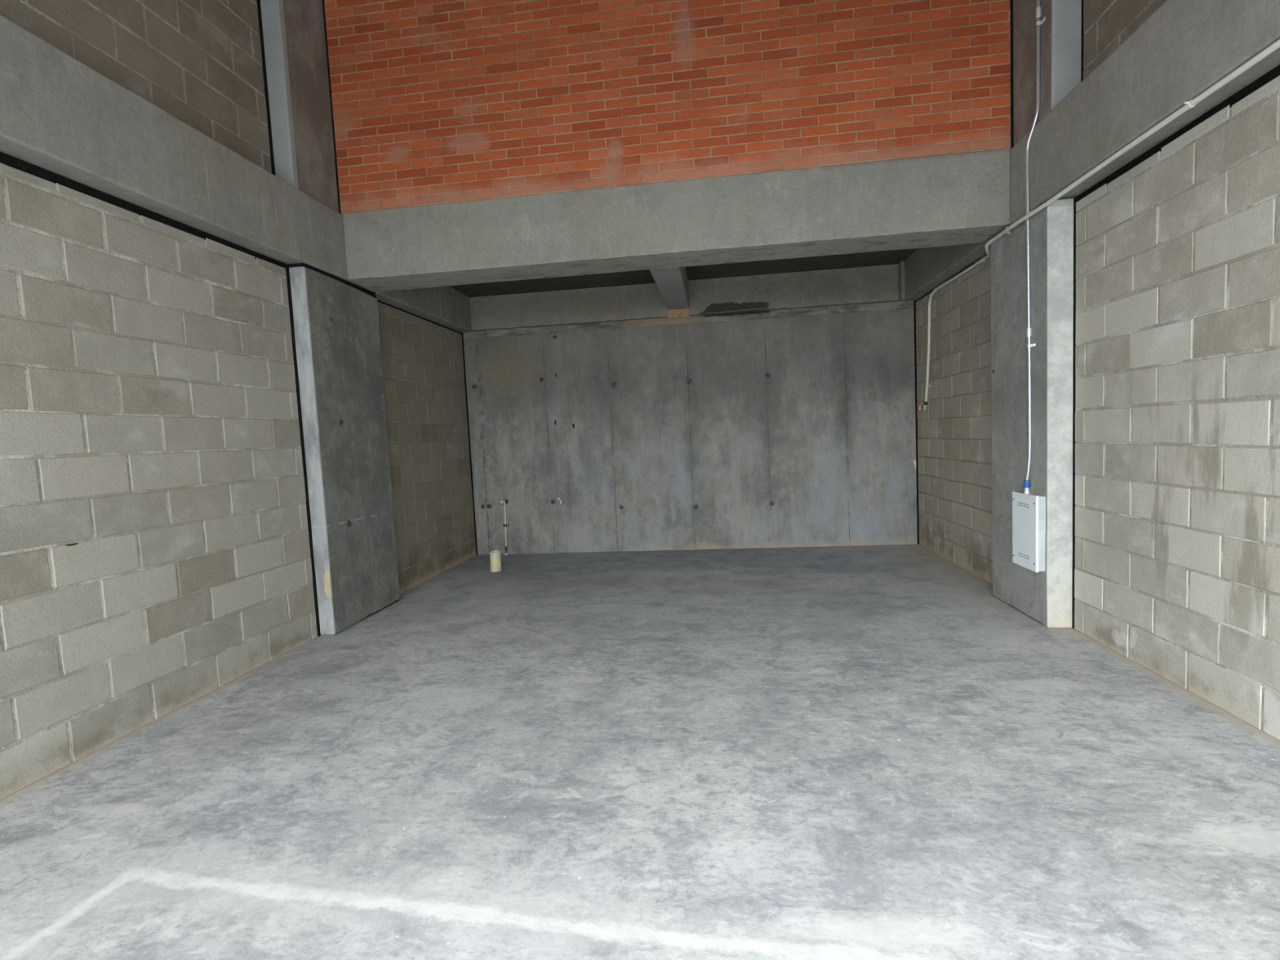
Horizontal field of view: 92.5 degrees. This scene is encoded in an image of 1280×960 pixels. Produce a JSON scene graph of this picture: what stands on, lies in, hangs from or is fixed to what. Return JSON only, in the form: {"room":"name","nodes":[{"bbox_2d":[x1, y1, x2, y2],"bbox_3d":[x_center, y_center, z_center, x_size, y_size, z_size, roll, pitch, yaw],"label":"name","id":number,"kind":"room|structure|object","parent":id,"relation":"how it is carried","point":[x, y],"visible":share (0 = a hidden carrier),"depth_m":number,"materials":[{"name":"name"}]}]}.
{"room":"empty warehouse unit","nodes":[
{"label":"empty warehouse unit","id":0,"kind":"room"},
{"bbox_2d":[0,0,271,173],"bbox_3d":[-2.949,-3.079,1.647,0.141,2.653,5.032,-2,4,7],"label":"wall","id":1,"kind":"structure","parent":0,"point":[199,62],"depth_m":3.50,"materials":[{"name":"concrete"}]},
{"bbox_2d":[0,162,475,799],"bbox_3d":[-2.583,-0.096,3.342,0.141,2.632,8.020,-2,4,7],"label":"wall","id":2,"kind":"structure","parent":0,"point":[155,548],"depth_m":3.18,"materials":[{"name":"concrete"}]},
{"bbox_2d":[0,0,477,636],"bbox_3d":[-2.617,-1.651,3.240,0.281,5.750,8.023,-2,4,7],"label":"joint","id":3,"kind":"object","parent":2,"relation":"attached to","point":[6,159],"visible":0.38,"depth_m":4.20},
{"bbox_2d":[0,544,1279,959],"bbox_3d":[-0.032,1.496,-0.724,32.000,0.200,16.330,-2,4,7],"label":"floor","id":4,"kind":"structure","parent":0,"point":[859,752],"depth_m":2.30,"materials":[{"name":"concrete"}]},
{"bbox_2d":[288,266,399,635],"bbox_3d":[-2.354,-0.211,4.836,0.287,2.632,0.950,-2,4,7],"label":"column","id":5,"kind":"structure","parent":4,"relation":"on","point":[336,325],"depth_m":4.64,"materials":[{"name":"concrete"}]},
{"bbox_2d":[489,550,501,572],"bbox_3d":[-1.513,0.861,6.432,0.122,0.228,0.117,-2,4,7],"label":"drain pipe","id":6,"kind":"object","parent":4,"relation":"on","point":[495,555],"visible":0.97,"depth_m":6.38,"materials":[{"name":"beige plastic"}]},
{"bbox_2d":[990,198,1073,627],"bbox_3d":[2.723,-0.410,4.167,0.314,2.645,0.786,-2,4,7],"label":"column","id":7,"kind":"structure","parent":4,"relation":"on","point":[1045,597],"depth_m":3.89,"materials":[{"name":"concrete"}]},
{"bbox_2d":[1012,491,1045,572],"bbox_3d":[2.552,0.331,4.034,0.062,0.488,0.323,-2,4,7],"label":"box","id":8,"kind":"object","parent":7,"relation":"attached to","point":[1028,510],"visible":1,"depth_m":3.96,"materials":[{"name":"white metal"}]},
{"bbox_2d":[1023,0,1045,493],"bbox_3d":[2.453,-2.343,3.808,0.041,4.890,0.161,-4,4,-15],"label":"conduit","id":9,"kind":"object","parent":7,"relation":"attached to","point":[1038,8],"visible":0.98,"depth_m":3.92,"materials":[{"name":"metal"}]},
{"bbox_2d":[324,0,1010,215],"bbox_3d":[0.043,-3.438,4.396,4.850,2.609,0.121,-2,4,7],"label":"brick wall","id":10,"kind":"structure","parent":0,"point":[434,101],"depth_m":4.39,"materials":[{"name":"red brick"}]},
{"bbox_2d":[448,248,918,297],"bbox_3d":[0.290,-2.196,5.883,5.502,0.096,2.508,-2,4,7],"label":"ceiling","id":11,"kind":"structure","parent":0,"point":[892,256],"depth_m":6.56,"materials":[{"name":"grey concrete"}]},
{"bbox_2d":[0,13,378,293],"bbox_3d":[-2.757,-1.599,2.240,0.348,0.501,6.023,-2,4,7],"label":"beam","id":12,"kind":"structure","parent":11,"relation":"attached to","point":[60,115],"depth_m":3.08,"materials":[{"name":"concrete"}]},
{"bbox_2d":[260,0,338,212],"bbox_3d":[-2.536,-3.308,4.596,0.298,2.653,0.903,-2,4,7],"label":"column","id":13,"kind":"structure","parent":12,"relation":"on","point":[294,30],"depth_m":4.33,"materials":[{"name":"grey concrete"}]},
{"bbox_2d":[375,286,471,333],"bbox_3d":[-2.276,-1.860,6.217,0.348,0.414,2.012,-2,4,7],"label":"beam","id":14,"kind":"structure","parent":11,"relation":"attached to","point":[424,303],"depth_m":5.98,"materials":[{"name":"concrete"}]},
{"bbox_2d":[439,285,471,331],"bbox_3d":[-2.044,-1.910,6.781,0.030,0.395,0.812,-2,4,7],"label":"beam","id":15,"kind":"structure","parent":14,"relation":"attached to","point":[455,306],"depth_m":6.75,"materials":[{"name":"concrete"}]},
{"bbox_2d":[649,266,688,309],"bbox_3d":[0.305,-1.960,5.868,0.242,0.408,2.052,-2,4,7],"label":"rib","id":16,"kind":"object","parent":11,"relation":"attached to","point":[672,283],"visible":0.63,"depth_m":5.68,"materials":[{"name":"concrete"}]},
{"bbox_2d":[342,148,1010,291],"bbox_3d":[0.136,-1.911,4.648,4.832,0.508,0.423,-2,4,7],"label":"beam","id":17,"kind":"structure","parent":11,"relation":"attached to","point":[960,198],"depth_m":4.45,"materials":[{"name":"concrete"}]},
{"bbox_2d":[901,242,990,301],"bbox_3d":[2.868,-2.057,5.582,0.366,0.414,2.013,-2,4,7],"label":"beam","id":18,"kind":"structure","parent":11,"relation":"attached to","point":[926,268],"depth_m":5.65,"materials":[{"name":"concrete"}]},
{"bbox_2d":[897,261,905,301],"bbox_3d":[2.792,-2.121,6.530,0.049,0.395,0.122,-2,4,7],"label":"beam","id":19,"kind":"structure","parent":18,"relation":"attached to","point":[901,264],"depth_m":6.49,"materials":[{"name":"concrete"}]},
{"bbox_2d":[981,0,1279,244],"bbox_3d":[2.385,-1.797,1.604,0.372,0.501,6.023,-2,4,7],"label":"beam","id":20,"kind":"structure","parent":11,"relation":"attached to","point":[1184,48],"depth_m":2.87,"materials":[{"name":"concrete"}]},
{"bbox_2d":[1013,0,1081,146],"bbox_3d":[2.615,-3.507,3.980,0.325,2.652,0.863,-2,4,7],"label":"column","id":21,"kind":"structure","parent":20,"relation":"on","point":[1061,28],"depth_m":3.72,"materials":[{"name":"grey concrete"}]},
{"bbox_2d":[918,39,1279,410],"bbox_3d":[2.362,-1.018,2.590,0.186,1.193,7.747,-2,4,8],"label":"pipe","id":22,"kind":"object","parent":20,"relation":"attached to","point":[1191,104],"visible":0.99,"depth_m":3.11,"materials":[{"name":"white plastic"}]},
{"bbox_2d":[462,301,917,555],"bbox_3d":[0.504,-0.565,7.109,5.503,2.742,0.282,-2,4,7],"label":"wall","id":23,"kind":"structure","parent":0,"point":[789,427],"depth_m":6.98,"materials":[{"name":"concrete"}]},
{"bbox_2d":[499,499,509,555],"bbox_3d":[-1.607,0.567,7.303,0.084,0.665,0.076,-2,4,7],"label":"riser pipe","id":24,"kind":"object","parent":23,"relation":"attached to","point":[505,501],"visible":1,"depth_m":7.30,"materials":[{"name":"white plastic"}]},
{"bbox_2d":[469,264,901,331],"bbox_3d":[0.415,-2.048,7.013,4.862,0.406,0.268,-2,4,7],"label":"beam","id":25,"kind":"structure","parent":23,"relation":"on","point":[869,284],"depth_m":6.85,"materials":[{"name":"concrete"}]},
{"bbox_2d":[915,0,1279,740],"bbox_3d":[2.557,-1.850,2.587,0.181,5.752,8.022,-2,4,7],"label":"wall","id":26,"kind":"structure","parent":0,"point":[1177,569],"depth_m":3.00,"materials":[{"name":"concrete"}]},
{"bbox_2d":[913,0,1279,628],"bbox_3d":[2.485,-1.847,2.610,0.311,5.750,8.023,-2,4,7],"label":"joint","id":27,"kind":"object","parent":26,"relation":"attached to","point":[1274,73],"visible":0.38,"depth_m":3.69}
]}

